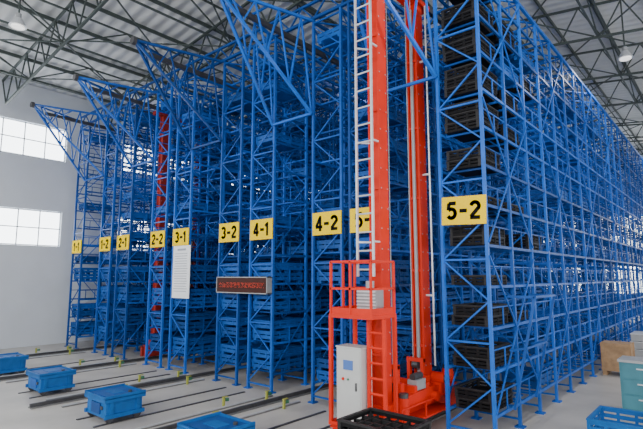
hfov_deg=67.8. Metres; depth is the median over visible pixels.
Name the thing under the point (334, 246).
steel tray
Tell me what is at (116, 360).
track
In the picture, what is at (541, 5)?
brace
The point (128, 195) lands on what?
crate
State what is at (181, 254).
notice board
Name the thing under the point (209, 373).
rail
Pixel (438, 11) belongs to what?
truss
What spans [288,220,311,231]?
steel tray
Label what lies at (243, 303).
plastic crate
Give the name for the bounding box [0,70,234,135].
purlin
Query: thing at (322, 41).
steel tray
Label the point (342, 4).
truss
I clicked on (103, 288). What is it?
steel tray
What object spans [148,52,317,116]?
rail
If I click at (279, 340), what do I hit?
steel tray
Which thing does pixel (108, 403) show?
cart
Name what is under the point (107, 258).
plastic crate
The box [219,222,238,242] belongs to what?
sign
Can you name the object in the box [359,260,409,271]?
steel tray
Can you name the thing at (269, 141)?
steel tray
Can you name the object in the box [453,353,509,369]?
plastic crate
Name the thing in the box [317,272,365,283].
plastic crate
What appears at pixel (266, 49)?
bracket
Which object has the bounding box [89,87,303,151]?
rail
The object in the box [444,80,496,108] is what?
plastic crate
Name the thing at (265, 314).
steel tray
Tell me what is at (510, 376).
plastic crate
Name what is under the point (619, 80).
roof truss
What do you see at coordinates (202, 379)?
track
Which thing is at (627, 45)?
roof truss
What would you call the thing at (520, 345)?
plastic crate
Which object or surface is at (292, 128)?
crate
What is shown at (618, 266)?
window
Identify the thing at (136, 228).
crate
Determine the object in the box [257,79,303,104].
steel tray
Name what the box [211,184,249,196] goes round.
crate
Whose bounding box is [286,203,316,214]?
steel tray
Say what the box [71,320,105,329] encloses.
crate
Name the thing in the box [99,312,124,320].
steel tray
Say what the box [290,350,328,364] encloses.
steel tray
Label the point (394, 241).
steel tray
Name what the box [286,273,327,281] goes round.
steel tray
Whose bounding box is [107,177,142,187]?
crate
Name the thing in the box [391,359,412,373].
steel tray
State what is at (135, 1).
girder
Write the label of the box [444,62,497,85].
plastic crate
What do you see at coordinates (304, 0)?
brace
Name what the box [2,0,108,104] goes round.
roof truss
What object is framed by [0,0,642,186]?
ceiling
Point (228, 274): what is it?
steel tray
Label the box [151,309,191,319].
crate
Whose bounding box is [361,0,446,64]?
purlin
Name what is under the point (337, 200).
steel tray
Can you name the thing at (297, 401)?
track
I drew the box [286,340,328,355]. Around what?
plastic crate
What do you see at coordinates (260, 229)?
sign
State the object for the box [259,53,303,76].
steel tray
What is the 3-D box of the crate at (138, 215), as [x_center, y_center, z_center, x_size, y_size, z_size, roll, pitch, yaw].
[-5.472,0.091,14.511,0.630,0.210,0.890,-6,-10,40]
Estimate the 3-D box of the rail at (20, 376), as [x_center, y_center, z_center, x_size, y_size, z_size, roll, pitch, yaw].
[1.582,4.967,20.694,0.160,0.080,27.550,-6,-10,40]
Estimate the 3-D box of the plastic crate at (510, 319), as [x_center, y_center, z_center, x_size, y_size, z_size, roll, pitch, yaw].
[3.114,1.718,8.167,0.570,0.150,0.810,-6,-10,39]
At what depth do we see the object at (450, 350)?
9.83 m
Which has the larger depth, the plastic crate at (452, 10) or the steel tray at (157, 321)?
the steel tray at (157, 321)
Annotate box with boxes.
[586,405,642,428]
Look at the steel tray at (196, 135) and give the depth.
14.19 m
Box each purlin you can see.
[0,0,234,89]
[0,25,323,136]
[0,49,232,122]
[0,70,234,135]
[76,0,324,102]
[149,0,347,91]
[224,1,441,116]
[292,0,540,155]
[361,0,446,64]
[486,4,620,149]
[533,0,642,148]
[588,0,640,97]
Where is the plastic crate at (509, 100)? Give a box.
[492,90,517,109]
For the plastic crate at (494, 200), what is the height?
0.150 m
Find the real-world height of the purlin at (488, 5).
0.100 m
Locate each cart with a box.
[0,352,28,375]
[25,365,76,395]
[84,383,145,422]
[177,411,254,428]
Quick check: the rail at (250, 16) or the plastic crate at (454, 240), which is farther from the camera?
the rail at (250, 16)
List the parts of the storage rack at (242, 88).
upright frame, upright frame, upright frame, upright frame, upright frame, frame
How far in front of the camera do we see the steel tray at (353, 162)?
10.15 m
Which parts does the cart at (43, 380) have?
access panel, deck plate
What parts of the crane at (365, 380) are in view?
handle, cabinet door, guard rail, brake motor, drive motor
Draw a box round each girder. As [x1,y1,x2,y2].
[0,0,335,121]
[0,40,240,135]
[130,0,425,123]
[297,0,499,122]
[483,5,604,149]
[576,0,642,115]
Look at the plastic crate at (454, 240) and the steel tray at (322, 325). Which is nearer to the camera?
the plastic crate at (454, 240)
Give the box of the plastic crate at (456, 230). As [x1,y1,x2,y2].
[449,224,504,238]
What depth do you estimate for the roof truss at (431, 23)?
14.83 m
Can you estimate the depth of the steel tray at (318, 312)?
12.44 m
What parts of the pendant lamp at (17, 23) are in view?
lamp shade, bulb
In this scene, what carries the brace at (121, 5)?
attached to the roof truss
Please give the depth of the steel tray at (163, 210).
12.98 m
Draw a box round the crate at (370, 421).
[337,407,431,428]
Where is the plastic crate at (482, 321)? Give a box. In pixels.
[451,313,507,326]
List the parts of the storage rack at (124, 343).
upright frame, frame, upright frame, upright frame, upright frame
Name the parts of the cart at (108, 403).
access panel, deck plate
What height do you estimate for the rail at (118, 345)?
0.080 m
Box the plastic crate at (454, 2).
[449,0,492,9]
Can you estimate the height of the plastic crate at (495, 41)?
0.150 m
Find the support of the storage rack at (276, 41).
on the floor
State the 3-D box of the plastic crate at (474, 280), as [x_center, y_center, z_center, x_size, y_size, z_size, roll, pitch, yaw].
[2.475,1.024,7.485,0.570,0.150,0.810,-6,-10,41]
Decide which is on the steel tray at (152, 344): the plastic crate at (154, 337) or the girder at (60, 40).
the plastic crate at (154, 337)
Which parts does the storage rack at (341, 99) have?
upright frame, upright frame, upright frame, upright frame, upright frame, frame, upright frame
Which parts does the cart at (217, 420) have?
deck plate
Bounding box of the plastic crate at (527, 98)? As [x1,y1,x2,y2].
[497,82,534,102]
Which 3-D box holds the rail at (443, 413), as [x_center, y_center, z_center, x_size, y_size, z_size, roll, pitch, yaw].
[8.556,4.304,15.596,0.160,0.080,26.250,-6,-10,40]
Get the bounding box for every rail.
[0,353,196,381]
[25,342,142,356]
[28,365,252,408]
[45,112,184,145]
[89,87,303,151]
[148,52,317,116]
[155,318,583,428]
[232,4,561,183]
[413,326,625,424]
[422,0,624,181]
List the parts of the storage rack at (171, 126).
upright frame, upright frame, upright frame, upright frame, frame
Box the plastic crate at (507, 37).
[490,25,514,47]
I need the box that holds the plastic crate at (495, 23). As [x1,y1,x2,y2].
[492,15,513,39]
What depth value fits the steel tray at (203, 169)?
14.01 m
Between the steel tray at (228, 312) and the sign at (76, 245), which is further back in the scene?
the sign at (76, 245)
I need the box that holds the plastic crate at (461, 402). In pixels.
[455,393,512,413]
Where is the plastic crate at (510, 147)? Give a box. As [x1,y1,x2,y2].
[472,133,519,151]
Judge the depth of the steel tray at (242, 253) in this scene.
13.64 m
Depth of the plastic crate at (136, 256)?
14.11 m
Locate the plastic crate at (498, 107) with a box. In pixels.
[490,98,516,119]
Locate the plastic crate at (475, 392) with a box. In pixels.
[454,378,512,402]
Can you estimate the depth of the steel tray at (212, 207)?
12.38 m
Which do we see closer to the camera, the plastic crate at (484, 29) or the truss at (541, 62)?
the plastic crate at (484, 29)
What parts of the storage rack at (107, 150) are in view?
upright frame, upright frame, upright frame, frame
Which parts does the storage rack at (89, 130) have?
upright frame, upright frame, frame, upright frame, upright frame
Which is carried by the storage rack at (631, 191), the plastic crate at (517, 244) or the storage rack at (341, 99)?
the plastic crate at (517, 244)
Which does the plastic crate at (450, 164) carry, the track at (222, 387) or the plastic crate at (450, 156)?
the plastic crate at (450, 156)
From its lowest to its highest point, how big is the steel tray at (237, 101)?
0.210 m
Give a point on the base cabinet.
(630, 367)
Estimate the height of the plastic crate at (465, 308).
0.150 m
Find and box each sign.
[72,240,81,253]
[99,237,110,251]
[117,234,128,249]
[150,230,164,247]
[172,228,188,245]
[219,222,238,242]
[250,218,272,239]
[312,210,341,235]
[350,207,368,232]
[442,194,486,224]
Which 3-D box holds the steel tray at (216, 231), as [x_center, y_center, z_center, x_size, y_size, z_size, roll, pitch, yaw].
[-2.561,0.533,13.258,0.630,0.210,0.890,-6,-10,40]
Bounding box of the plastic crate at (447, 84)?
[444,71,497,93]
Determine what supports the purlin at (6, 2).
on the roof truss
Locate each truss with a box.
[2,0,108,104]
[80,0,352,126]
[104,0,303,127]
[140,5,453,135]
[182,32,516,141]
[183,0,493,130]
[247,0,642,157]
[266,84,565,155]
[309,62,543,136]
[352,76,642,177]
[429,42,642,117]
[537,103,642,127]
[585,136,642,161]
[587,121,642,145]
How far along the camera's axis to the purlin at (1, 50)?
15.57 m
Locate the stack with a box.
[630,331,642,356]
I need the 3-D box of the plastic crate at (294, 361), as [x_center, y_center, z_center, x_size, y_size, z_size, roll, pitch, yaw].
[-0.939,3.159,10.180,0.630,0.210,0.890,-6,-10,40]
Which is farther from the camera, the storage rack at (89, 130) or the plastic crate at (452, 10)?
the storage rack at (89, 130)
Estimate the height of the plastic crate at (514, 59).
0.210 m
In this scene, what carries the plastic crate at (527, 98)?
on the storage rack at (631, 191)
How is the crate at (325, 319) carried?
on the steel tray at (322, 325)
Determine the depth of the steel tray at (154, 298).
12.64 m
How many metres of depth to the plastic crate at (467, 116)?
7.59 m
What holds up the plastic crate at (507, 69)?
on the storage rack at (631, 191)
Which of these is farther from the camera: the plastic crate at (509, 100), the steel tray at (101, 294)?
the steel tray at (101, 294)
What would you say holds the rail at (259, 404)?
on the floor
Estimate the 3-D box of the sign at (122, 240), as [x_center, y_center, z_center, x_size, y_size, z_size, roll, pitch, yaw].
[-5.810,0.817,13.975,0.700,0.430,0.020,-6,-10,40]
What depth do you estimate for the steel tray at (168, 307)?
14.63 m
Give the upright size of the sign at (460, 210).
0.454 m
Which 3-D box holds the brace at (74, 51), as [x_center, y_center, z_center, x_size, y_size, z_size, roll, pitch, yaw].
[0.032,-3.124,22.325,2.526,0.338,37.420,-6,-10,40]
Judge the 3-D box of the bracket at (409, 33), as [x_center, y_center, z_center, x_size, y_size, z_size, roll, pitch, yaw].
[0.785,-3.270,7.461,1.148,2.052,2.024,-6,-10,40]
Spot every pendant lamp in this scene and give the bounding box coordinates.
[8,0,26,30]
[617,2,633,60]
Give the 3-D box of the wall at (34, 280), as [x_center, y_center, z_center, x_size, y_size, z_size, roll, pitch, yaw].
[-3.630,0.903,23.648,0.240,8.900,41.000,-6,-10,40]
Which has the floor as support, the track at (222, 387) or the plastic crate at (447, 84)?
the track at (222, 387)
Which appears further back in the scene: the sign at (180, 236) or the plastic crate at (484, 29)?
the sign at (180, 236)
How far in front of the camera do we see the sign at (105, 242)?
14.69 m
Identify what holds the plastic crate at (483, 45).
on the plastic crate at (448, 59)
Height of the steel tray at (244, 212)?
0.210 m
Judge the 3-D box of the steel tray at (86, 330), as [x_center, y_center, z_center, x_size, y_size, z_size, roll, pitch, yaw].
[-7.868,3.927,16.091,0.630,0.210,0.890,-6,-10,40]
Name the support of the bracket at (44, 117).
attached to the storage rack at (107, 150)
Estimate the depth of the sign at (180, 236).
12.03 m
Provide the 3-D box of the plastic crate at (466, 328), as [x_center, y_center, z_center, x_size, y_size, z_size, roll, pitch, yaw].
[3.072,2.629,10.760,0.630,0.210,0.890,-6,-10,40]
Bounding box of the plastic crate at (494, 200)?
[482,194,502,209]
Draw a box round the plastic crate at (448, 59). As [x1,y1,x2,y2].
[443,43,495,72]
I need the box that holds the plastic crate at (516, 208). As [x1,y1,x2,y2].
[488,202,523,217]
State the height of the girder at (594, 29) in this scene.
0.965 m
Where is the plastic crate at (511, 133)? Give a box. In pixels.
[485,124,518,141]
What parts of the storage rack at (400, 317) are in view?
upright frame, upright frame, upright frame, upright frame, upright frame, frame, upright frame, upright frame, upright frame, upright frame, upright frame, upright frame, upright frame, upright frame, upright frame, upright frame, upright frame, upright frame, upright frame, upright frame, upright frame, upright frame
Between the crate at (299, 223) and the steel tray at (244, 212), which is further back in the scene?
the steel tray at (244, 212)
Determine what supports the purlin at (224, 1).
attached to the ceiling
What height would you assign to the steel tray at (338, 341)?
0.210 m
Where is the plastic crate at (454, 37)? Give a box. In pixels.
[442,28,494,50]
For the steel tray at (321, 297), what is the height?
0.210 m
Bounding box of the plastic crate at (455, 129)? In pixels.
[444,117,497,142]
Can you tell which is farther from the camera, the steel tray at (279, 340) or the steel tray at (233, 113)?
the steel tray at (233, 113)
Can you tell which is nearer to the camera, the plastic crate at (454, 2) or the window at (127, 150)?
the plastic crate at (454, 2)
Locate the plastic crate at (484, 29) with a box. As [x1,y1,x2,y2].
[441,8,493,38]
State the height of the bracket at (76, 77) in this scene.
2.052 m
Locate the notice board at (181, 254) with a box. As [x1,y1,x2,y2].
[172,245,190,298]
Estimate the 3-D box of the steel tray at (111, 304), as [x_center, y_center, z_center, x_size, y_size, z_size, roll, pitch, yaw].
[-7.216,3.220,16.947,0.630,0.210,0.890,-6,-10,40]
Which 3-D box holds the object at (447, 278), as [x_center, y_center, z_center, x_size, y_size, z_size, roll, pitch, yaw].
[2.420,1.342,10.163,0.630,0.210,0.890,-6,-10,40]
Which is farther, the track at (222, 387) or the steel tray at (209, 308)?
the steel tray at (209, 308)
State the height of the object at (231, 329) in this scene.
0.210 m
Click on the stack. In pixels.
(636, 336)
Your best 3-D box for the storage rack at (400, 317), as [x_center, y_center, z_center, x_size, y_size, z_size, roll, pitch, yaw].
[8.615,0.810,17.495,0.840,7.500,24.140,-6,-10,40]
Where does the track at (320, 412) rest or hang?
on the floor
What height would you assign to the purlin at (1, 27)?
0.100 m
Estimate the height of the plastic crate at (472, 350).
0.150 m
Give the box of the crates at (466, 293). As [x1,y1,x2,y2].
[136,61,608,353]
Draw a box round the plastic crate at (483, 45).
[442,34,494,56]
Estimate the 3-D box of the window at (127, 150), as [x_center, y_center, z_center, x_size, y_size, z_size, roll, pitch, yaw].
[-6.908,-2.100,20.164,0.060,1.180,3.280,-6,-10,40]
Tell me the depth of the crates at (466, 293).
12.55 m
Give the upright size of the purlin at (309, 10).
0.100 m
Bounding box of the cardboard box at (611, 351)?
[600,340,634,374]
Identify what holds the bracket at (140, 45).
attached to the storage rack at (242, 88)
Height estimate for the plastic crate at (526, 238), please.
0.150 m
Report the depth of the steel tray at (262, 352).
10.07 m
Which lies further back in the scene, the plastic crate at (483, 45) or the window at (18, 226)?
the window at (18, 226)
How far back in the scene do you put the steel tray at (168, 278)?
12.70 m
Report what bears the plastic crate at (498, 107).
on the storage rack at (631, 191)
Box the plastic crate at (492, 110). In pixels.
[444,98,498,119]
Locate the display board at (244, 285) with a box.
[216,277,271,293]
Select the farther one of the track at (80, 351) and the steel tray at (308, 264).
the track at (80, 351)
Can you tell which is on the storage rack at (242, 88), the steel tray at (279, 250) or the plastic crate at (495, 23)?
the steel tray at (279, 250)
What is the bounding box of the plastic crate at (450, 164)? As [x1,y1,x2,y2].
[446,156,500,176]
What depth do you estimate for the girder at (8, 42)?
15.01 m
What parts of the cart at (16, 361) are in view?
deck plate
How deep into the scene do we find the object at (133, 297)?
13.98 m
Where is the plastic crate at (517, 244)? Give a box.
[505,242,540,250]
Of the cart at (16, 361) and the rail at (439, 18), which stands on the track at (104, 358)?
the cart at (16, 361)
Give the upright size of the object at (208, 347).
0.210 m
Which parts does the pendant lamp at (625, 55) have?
rod, lamp shade, bulb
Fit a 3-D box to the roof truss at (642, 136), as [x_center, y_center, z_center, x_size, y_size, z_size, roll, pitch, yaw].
[16.946,-3.201,28.015,25.870,2.574,0.060,-6,-10,40]
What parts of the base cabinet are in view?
drawer, drawer, drawer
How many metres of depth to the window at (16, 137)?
16.51 m
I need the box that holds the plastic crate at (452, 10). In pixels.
[441,0,492,25]
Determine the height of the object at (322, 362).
0.210 m
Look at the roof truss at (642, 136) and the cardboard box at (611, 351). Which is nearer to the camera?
the cardboard box at (611, 351)
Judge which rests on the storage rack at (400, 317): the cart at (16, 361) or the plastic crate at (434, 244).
the plastic crate at (434, 244)
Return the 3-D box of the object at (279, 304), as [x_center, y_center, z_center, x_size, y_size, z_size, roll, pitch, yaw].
[-0.939,1.969,10.335,0.630,0.210,0.890,-6,-10,40]
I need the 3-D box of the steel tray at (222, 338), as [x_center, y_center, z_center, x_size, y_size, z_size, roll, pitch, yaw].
[-2.561,3.299,12.899,0.630,0.210,0.890,-6,-10,40]
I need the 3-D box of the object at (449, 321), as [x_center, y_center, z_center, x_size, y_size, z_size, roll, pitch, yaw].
[2.420,2.322,10.036,0.630,0.210,0.890,-6,-10,40]
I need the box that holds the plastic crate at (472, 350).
[453,339,510,358]
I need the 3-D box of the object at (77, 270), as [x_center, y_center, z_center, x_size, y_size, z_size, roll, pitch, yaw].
[-7.868,1.932,16.350,0.630,0.210,0.890,-6,-10,40]
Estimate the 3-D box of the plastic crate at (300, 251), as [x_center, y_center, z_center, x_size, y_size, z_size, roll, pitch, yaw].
[-0.286,0.877,11.241,0.630,0.210,0.890,-6,-10,40]
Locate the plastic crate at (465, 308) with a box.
[452,302,508,315]
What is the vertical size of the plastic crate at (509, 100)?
0.150 m
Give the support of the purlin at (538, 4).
attached to the ceiling
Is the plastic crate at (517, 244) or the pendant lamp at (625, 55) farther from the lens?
the pendant lamp at (625, 55)
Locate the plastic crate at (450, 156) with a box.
[446,146,499,165]
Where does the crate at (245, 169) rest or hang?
on the storage rack at (206, 236)
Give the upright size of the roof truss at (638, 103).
2.574 m
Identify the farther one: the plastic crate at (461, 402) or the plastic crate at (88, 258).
the plastic crate at (88, 258)
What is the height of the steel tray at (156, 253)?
0.210 m
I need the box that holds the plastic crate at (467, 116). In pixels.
[444,108,498,129]
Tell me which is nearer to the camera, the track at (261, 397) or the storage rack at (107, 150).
the track at (261, 397)
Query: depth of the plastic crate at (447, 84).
7.67 m
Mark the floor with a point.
(572, 412)
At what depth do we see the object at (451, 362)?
9.74 m
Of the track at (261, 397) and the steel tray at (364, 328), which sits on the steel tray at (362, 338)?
the steel tray at (364, 328)
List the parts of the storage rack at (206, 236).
upright frame, upright frame, upright frame, frame, upright frame, upright frame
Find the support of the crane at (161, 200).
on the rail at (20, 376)
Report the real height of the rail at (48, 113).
0.100 m
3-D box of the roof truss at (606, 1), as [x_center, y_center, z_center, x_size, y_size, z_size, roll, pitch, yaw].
[5.860,-4.862,15.234,25.870,2.574,0.060,-6,-10,40]
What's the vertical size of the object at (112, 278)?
0.210 m
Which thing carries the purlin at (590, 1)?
attached to the ceiling
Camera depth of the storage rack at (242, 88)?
11.38 m
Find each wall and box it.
[0,77,353,348]
[545,150,642,311]
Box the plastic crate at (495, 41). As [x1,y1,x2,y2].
[487,35,514,60]
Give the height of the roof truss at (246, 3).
2.574 m
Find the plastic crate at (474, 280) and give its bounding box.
[451,275,506,284]
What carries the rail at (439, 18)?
attached to the storage rack at (631, 191)
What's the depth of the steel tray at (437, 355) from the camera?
9.30 m
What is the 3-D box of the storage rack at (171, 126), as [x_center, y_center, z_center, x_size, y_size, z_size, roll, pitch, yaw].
[3.460,1.381,21.892,0.840,7.500,24.140,-6,-10,40]
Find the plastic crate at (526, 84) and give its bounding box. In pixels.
[508,74,532,92]
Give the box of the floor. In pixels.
[0,316,642,428]
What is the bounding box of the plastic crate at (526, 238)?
[505,234,541,244]
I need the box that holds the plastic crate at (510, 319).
[508,309,527,321]
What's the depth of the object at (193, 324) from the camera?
12.00 m
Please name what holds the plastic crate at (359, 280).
on the storage rack at (400, 317)
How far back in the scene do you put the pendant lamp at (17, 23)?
11.33 m
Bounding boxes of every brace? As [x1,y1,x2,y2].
[0,39,323,152]
[21,0,322,111]
[210,0,467,144]
[304,0,605,156]
[501,0,642,162]
[598,0,642,101]
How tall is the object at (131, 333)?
0.210 m
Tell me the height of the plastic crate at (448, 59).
0.150 m
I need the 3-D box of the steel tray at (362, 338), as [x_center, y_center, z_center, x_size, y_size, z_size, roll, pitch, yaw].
[1.086,2.510,9.839,0.630,0.210,0.890,-6,-10,40]
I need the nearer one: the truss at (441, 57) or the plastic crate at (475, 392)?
the plastic crate at (475, 392)
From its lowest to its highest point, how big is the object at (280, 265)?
0.210 m
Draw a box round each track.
[0,360,118,376]
[6,363,136,382]
[18,370,169,398]
[27,358,105,368]
[29,351,85,358]
[46,374,185,400]
[61,378,204,407]
[76,387,244,427]
[135,394,272,428]
[237,400,300,418]
[268,410,330,428]
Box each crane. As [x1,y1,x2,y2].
[140,111,204,356]
[329,0,456,428]
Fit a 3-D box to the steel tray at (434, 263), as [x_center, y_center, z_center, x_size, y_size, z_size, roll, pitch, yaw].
[1.768,1.035,9.438,0.630,0.210,0.890,-6,-10,40]
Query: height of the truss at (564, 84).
0.405 m
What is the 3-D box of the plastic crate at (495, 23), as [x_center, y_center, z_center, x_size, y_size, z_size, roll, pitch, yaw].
[3.120,-3.343,8.829,0.570,0.150,0.810,-7,-10,41]
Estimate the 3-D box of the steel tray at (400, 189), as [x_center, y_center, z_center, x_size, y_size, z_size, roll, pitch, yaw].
[1.768,-0.541,9.643,0.630,0.210,0.890,-6,-10,40]
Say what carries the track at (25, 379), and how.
on the floor
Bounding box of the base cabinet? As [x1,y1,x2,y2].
[617,355,642,411]
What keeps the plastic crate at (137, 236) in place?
on the storage rack at (124, 343)
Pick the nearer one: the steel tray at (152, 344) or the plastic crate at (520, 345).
the plastic crate at (520, 345)
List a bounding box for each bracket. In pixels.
[30,101,106,180]
[72,74,156,167]
[130,36,222,149]
[220,0,312,125]
[353,0,436,92]
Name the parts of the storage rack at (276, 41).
upright frame, upright frame, upright frame, upright frame, frame, upright frame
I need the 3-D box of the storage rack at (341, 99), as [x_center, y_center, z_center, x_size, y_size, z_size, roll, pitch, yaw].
[7.933,0.886,18.077,0.840,7.500,24.140,-6,-10,40]
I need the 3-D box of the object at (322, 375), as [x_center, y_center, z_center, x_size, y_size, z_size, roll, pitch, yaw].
[0.434,3.007,9.010,0.630,0.210,0.890,-6,-10,40]
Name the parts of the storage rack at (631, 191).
upright frame, upright frame, upright frame, brace frame, upright frame, upright frame, upright frame, frame, upright frame, upright frame, upright frame, upright frame, upright frame, upright frame, upright frame, upright frame, upright frame, upright frame, upright frame, upright frame, upright frame, upright frame, upright frame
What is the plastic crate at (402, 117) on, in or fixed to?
on the storage rack at (400, 317)
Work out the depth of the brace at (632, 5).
13.68 m
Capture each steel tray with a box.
[70,327,103,335]
[71,309,105,316]
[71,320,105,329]
[72,303,106,310]
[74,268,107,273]
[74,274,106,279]
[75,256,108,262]
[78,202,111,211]
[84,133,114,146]
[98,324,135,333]
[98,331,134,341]
[99,305,135,313]
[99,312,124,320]
[100,293,137,300]
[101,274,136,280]
[101,286,137,293]
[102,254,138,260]
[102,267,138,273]
[102,302,133,305]
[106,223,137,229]
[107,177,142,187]
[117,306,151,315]
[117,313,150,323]
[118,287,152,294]
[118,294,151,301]
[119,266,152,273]
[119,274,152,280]
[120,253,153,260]
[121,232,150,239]
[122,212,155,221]
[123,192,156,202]
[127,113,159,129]
[150,306,184,309]
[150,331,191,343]
[150,341,190,351]
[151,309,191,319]
[151,317,181,327]
[152,288,170,295]
[152,295,177,304]
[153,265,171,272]
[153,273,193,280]
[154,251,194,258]
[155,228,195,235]
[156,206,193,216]
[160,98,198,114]
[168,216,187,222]
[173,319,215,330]
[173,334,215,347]
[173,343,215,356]
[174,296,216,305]
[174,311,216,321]
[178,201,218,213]
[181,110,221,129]
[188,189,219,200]
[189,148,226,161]
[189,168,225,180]
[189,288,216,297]
[189,307,216,310]
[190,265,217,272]
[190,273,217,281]
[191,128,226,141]
[191,328,214,334]
[206,332,246,342]
[207,310,246,316]
[209,229,248,237]
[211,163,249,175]
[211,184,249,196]
[211,207,248,217]
[213,100,248,117]
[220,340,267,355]
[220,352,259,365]
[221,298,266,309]
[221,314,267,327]
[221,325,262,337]
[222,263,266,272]
[222,273,263,276]
[222,293,258,299]
[227,91,270,114]
[237,252,263,259]
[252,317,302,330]
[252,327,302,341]
[252,344,302,361]
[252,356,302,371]
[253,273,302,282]
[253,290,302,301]
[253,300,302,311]
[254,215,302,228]
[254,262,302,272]
[255,248,297,254]
[256,132,303,153]
[256,313,297,317]
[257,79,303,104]
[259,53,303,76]
[268,337,296,349]
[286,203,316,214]
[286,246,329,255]
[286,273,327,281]
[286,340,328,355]
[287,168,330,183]
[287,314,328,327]
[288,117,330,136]
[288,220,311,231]
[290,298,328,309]
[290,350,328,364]
[291,263,328,272]
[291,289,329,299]
[294,324,328,336]
[298,311,323,314]
[315,199,355,209]
[315,336,348,348]
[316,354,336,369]
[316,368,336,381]
[317,26,364,58]
[317,207,348,222]
[317,239,365,251]
[317,260,367,271]
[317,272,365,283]
[321,297,348,306]
[323,289,356,297]
[352,155,394,170]
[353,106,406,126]
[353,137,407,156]
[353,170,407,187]
[354,237,409,250]
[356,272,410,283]
[357,320,397,330]
[357,330,366,341]
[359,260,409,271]
[388,179,433,195]
[390,272,435,282]
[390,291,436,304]
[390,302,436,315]
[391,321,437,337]
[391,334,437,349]
[391,351,438,371]
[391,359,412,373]
[398,261,435,271]
[400,365,438,375]
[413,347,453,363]
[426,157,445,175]
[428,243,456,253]
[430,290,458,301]
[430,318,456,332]
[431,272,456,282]
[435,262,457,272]
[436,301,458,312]
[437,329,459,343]
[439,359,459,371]
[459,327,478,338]
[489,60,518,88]
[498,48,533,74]
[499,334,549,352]
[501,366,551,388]
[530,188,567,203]
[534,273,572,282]
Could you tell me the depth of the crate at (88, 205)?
16.43 m
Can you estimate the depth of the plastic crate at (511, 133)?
8.38 m
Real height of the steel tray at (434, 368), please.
0.210 m
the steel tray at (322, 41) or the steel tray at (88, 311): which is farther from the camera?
the steel tray at (88, 311)
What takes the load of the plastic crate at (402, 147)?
on the storage rack at (400, 317)
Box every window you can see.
[0,117,66,161]
[0,207,60,246]
[117,218,169,250]
[120,145,182,176]
[608,266,642,293]
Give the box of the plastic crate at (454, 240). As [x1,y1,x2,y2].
[449,234,504,247]
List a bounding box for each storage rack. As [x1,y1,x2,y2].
[64,126,352,348]
[91,110,332,355]
[109,104,401,359]
[142,85,474,367]
[165,75,508,373]
[212,54,543,385]
[243,37,573,393]
[308,6,609,403]
[347,0,630,386]
[433,0,642,428]

